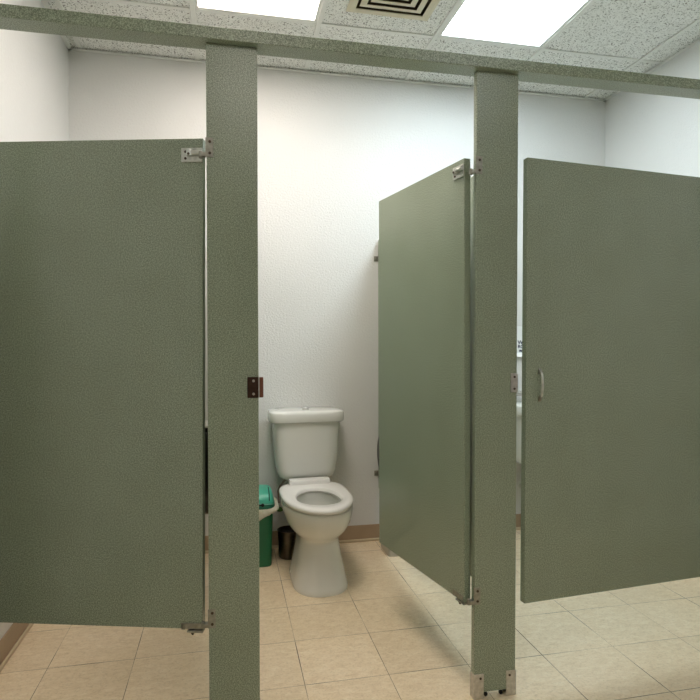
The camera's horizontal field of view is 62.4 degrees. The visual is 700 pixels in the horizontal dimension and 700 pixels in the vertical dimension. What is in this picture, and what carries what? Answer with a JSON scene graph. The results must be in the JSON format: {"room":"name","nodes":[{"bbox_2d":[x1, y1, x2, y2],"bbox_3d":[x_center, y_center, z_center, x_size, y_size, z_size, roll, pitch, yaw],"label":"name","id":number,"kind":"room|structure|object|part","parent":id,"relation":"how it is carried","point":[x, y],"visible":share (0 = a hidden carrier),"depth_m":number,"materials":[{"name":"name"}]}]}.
{"room":"public restroom","nodes":[
{"label":"public restroom","id":0,"kind":"room"},
{"bbox_2d":[0,0,68,639],"bbox_3d":[-0.869,-0.217,-0.141,0.100,2.840,6.684,0,1,-12],"label":"wall","id":1,"kind":"structure","parent":0,"point":[34,73],"depth_m":2.54,"materials":[{"name":"white paint"}]},
{"bbox_2d":[0,623,32,671],"bbox_3d":[-0.806,1.153,-0.120,0.018,0.098,6.666,0,1,-12],"label":"baseboard","id":2,"kind":"structure","parent":1,"relation":"attached to","point":[16,633],"depth_m":2.24,"materials":[{"name":"brown tile"}]},
{"bbox_2d":[68,50,604,535],"bbox_3d":[0.072,-0.267,3.527,3.470,2.840,0.100,0,1,-12],"label":"wall","id":3,"kind":"structure","parent":0,"point":[331,148],"depth_m":3.43,"materials":[{"name":"white paint"}]},
{"bbox_2d":[277,479,285,511],"bbox_3d":[-0.398,0.832,3.341,0.077,0.216,0.095,0,1,-12],"label":"water supply valve","id":4,"kind":"object","parent":3,"relation":"attached to","point":[280,509],"visible":0.57,"depth_m":3.33,"materials":[{"name":"metal"}]},
{"bbox_2d":[205,514,520,553],"bbox_3d":[0.088,1.105,3.487,3.270,0.098,0.018,0,1,-12],"label":"baseboard","id":5,"kind":"structure","parent":3,"relation":"attached to","point":[370,532],"depth_m":3.48,"materials":[{"name":"brown tile"}]},
{"bbox_3d":[0.088,1.145,3.485,3.270,0.017,0.012,0,1,-12],"label":"shoe moulding","id":6,"kind":"part","parent":5,"relation":"part of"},
{"bbox_2d":[374,175,473,576],"bbox_3d":[0.344,0.096,2.738,0.072,1.498,1.564,0,1,-12],"label":"partition panel","id":7,"kind":"object","parent":3,"relation":"attached to","point":[376,258],"visible":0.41,"depth_m":2.17,"materials":[{"name":"green laminate"}]},
{"bbox_2d":[377,437,378,465],"bbox_3d":[0.231,0.527,2.877,0.141,0.285,0.270,0,1,-12],"label":"dispenser","id":8,"kind":"object","parent":7,"relation":"attached to","point":[378,437],"visible":0.09,"depth_m":2.94,"materials":[{"name":"black plastic"}]},
{"bbox_2d":[517,326,521,356],"bbox_3d":[1.098,-0.054,3.686,0.220,0.195,0.019,0,1,-12],"label":"paper notice","id":9,"kind":"object","parent":3,"relation":"attached to","point":[519,328],"visible":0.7,"depth_m":3.69,"materials":[{"name":"white paper"}]},
{"bbox_3d":[-0.522,0.100,2.554,0.072,1.498,1.564,0,1,-12],"label":"partition panel","id":10,"kind":"object","parent":3,"relation":"attached to","visible":0},
{"bbox_2d":[205,420,207,513],"bbox_3d":[-0.623,0.531,2.639,0.140,0.400,0.220,0,1,-12],"label":"dispenser","id":11,"kind":"object","parent":10,"relation":"attached to","point":[206,421],"visible":0.02,"depth_m":2.53,"materials":[{"name":"black plastic"}]},
{"bbox_2d":[0,530,699,699],"bbox_3d":[0.783,1.234,0.229,3.470,0.080,6.884,0,1,-12],"label":"floor","id":12,"kind":"structure","parent":0,"point":[394,633],"depth_m":2.26,"materials":[{"name":"tile"}]},
{"bbox_2d":[199,43,262,699],"bbox_3d":[-0.362,0.127,1.771,0.190,2.099,0.035,0,1,-12],"label":"pilaster","id":13,"kind":"object","parent":12,"relation":"on","point":[235,388],"visible":1,"depth_m":1.76,"materials":[{"name":"green laminate"}]},
{"bbox_2d":[0,138,204,634],"bbox_3d":[-0.784,0.116,1.786,0.673,1.520,0.046,0,1,3],"label":"door","id":14,"kind":"structure","parent":13,"relation":"attached to","point":[102,242],"depth_m":1.78,"materials":[{"name":"green laminate"}]},
{"bbox_3d":[-0.298,0.115,1.784,0.037,0.064,0.026,0,1,-12],"label":"strike plate","id":15,"kind":"part","parent":13,"relation":"part of","materials":[{"name":"brown metal"}]},
{"bbox_2d":[259,485,278,566],"bbox_3d":[-0.506,0.954,3.184,0.220,0.410,0.259,0,1,-12],"label":"waste bin","id":16,"kind":"object","parent":12,"relation":"on","point":[268,504],"visible":0.48,"depth_m":3.08,"materials":[{"name":"green plastic"}]},
{"bbox_3d":[-0.518,0.784,3.180,0.184,0.064,0.244,0,1,-12],"label":"lid","id":17,"kind":"part","parent":16,"relation":"part of","materials":[{"name":"teal plastic"}]},
{"bbox_2d":[277,525,295,559],"bbox_3d":[-0.342,1.080,3.242,0.131,0.155,0.131,0,1,-12],"label":"brush holder","id":18,"kind":"object","parent":12,"relation":"on","point":[286,534],"visible":0.61,"depth_m":3.19,"materials":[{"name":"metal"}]},
{"bbox_2d":[267,406,352,597],"bbox_3d":[-0.189,0.745,3.030,0.422,0.830,0.772,0,1,-14],"label":"toilet","id":19,"kind":"object","parent":12,"relation":"on","point":[319,510],"visible":1,"depth_m":3.06,"materials":[{"name":"white ceramic"}]},
{"bbox_3d":[-0.253,0.368,3.289,0.422,0.065,0.230,0,1,-14],"label":"tank lid","id":20,"kind":"part","parent":19,"relation":"part of","materials":[{"name":"white ceramic"}]},
{"bbox_3d":[-0.253,0.575,3.293,0.378,0.361,0.206,0,1,-14],"label":"tank","id":21,"kind":"part","parent":19,"relation":"part of","materials":[{"name":"white ceramic"}]},
{"bbox_3d":[-0.164,0.745,2.930,0.358,0.025,0.566,0,1,-14],"label":"seat","id":22,"kind":"part","parent":19,"relation":"part of","materials":[{"name":"white plastic"}]},
{"bbox_3d":[-0.171,0.961,2.961,0.348,0.401,0.608,0,1,-14],"label":"bowl","id":23,"kind":"part","parent":19,"relation":"part of","materials":[{"name":"white ceramic"}]},
{"bbox_2d":[381,544,397,556],"bbox_3d":[0.282,1.010,3.333,0.200,0.290,0.200,0,1,-12],"label":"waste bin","id":24,"kind":"object","parent":12,"relation":"on","point":[387,551],"visible":0.12,"depth_m":3.24,"materials":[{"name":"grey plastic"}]},
{"bbox_2d":[467,70,517,699],"bbox_3d":[0.479,0.123,1.951,0.176,2.099,0.033,0,1,-12],"label":"pilaster","id":25,"kind":"object","parent":12,"relation":"on","point":[495,171],"visible":1,"depth_m":1.94,"materials":[{"name":"green laminate"}]},
{"bbox_2d":[379,158,469,604],"bbox_3d":[0.258,0.111,2.242,0.046,1.516,0.648,0,1,-23],"label":"door","id":26,"kind":"structure","parent":25,"relation":"attached to","point":[424,226],"depth_m":2.17,"materials":[{"name":"green laminate"}]},
{"bbox_3d":[0.553,0.111,1.965,0.026,0.064,0.026,0,1,-12],"label":"strike plate","id":27,"kind":"part","parent":25,"relation":"part of","materials":[{"name":"silver metal"}]},
{"bbox_2d":[516,401,521,463],"bbox_3d":[1.258,0.738,3.338,0.422,0.830,0.772,0,1,-12],"label":"toilet","id":28,"kind":"object","parent":12,"relation":"on","point":[519,403],"visible":0.04,"depth_m":3.53,"materials":[{"name":"white ceramic"}]},
{"bbox_3d":[1.200,0.361,3.599,0.422,0.065,0.230,0,1,-12],"label":"tank lid","id":29,"kind":"part","parent":28,"relation":"part of","materials":[{"name":"white ceramic"}]},
{"bbox_3d":[1.698,0.117,2.211,0.634,2.099,0.033,0,1,-12],"label":"pilaster","id":30,"kind":"object","parent":12,"relation":"on","visible":0},
{"bbox_2d":[0,3,699,98],"bbox_3d":[0.410,-0.946,1.925,3.266,0.037,0.072,0,1,-12],"label":"rail","id":31,"kind":"object","parent":30,"relation":"on","point":[12,17],"visible":1,"depth_m":1.80,"materials":[{"name":"metal"}]},
{"bbox_2d":[520,157,699,603],"bbox_3d":[0.976,0.105,2.062,0.810,1.498,0.046,0,1,-17],"label":"door","id":32,"kind":"structure","parent":30,"relation":"attached to","point":[610,429],"depth_m":2.04,"materials":[{"name":"green laminate"}]},
{"bbox_3d":[0.642,0.118,1.949,0.012,0.112,0.011,0,1,-17],"label":"handle","id":33,"kind":"part","parent":32,"relation":"part of","materials":[{"name":"metal"}]},
{"bbox_2d":[41,0,699,100],"bbox_3d":[0.776,-1.597,0.192,3.270,0.027,6.684,0,1,-12],"label":"ceiling","id":34,"kind":"structure","parent":0,"point":[638,36],"depth_m":3.01,"materials":[{"name":"tile"}]},
{"bbox_2d":[194,0,322,21],"bbox_3d":[-0.326,-1.662,2.224,0.586,0.094,1.195,0,1,-12],"label":"ceiling light","id":35,"kind":"object","parent":34,"relation":"attached to","point":[301,10],"visible":1,"depth_m":2.75,"materials":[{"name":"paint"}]},
{"bbox_2d":[346,0,439,20],"bbox_3d":[0.224,-1.670,2.611,0.410,0.111,0.410,0,1,-12],"label":"ceiling vent","id":36,"kind":"object","parent":34,"relation":"in","point":[422,10],"visible":1,"depth_m":2.77,"materials":[{"name":"beige metal"}]},
{"bbox_2d":[439,0,590,47],"bbox_3d":[0.867,-1.668,2.478,0.586,0.094,1.195,0,1,-12],"label":"ceiling light","id":37,"kind":"object","parent":34,"relation":"attached to","point":[529,23],"visible":0.97,"depth_m":2.87,"materials":[{"name":"paint"}]},
{"bbox_2d":[605,42,699,176],"bbox_3d":[2.427,-0.234,0.561,0.100,2.840,6.684,0,1,-12],"label":"wall","id":38,"kind":"structure","parent":0,"point":[644,132],"depth_m":3.33,"materials":[{"name":"white paint"}]}
]}

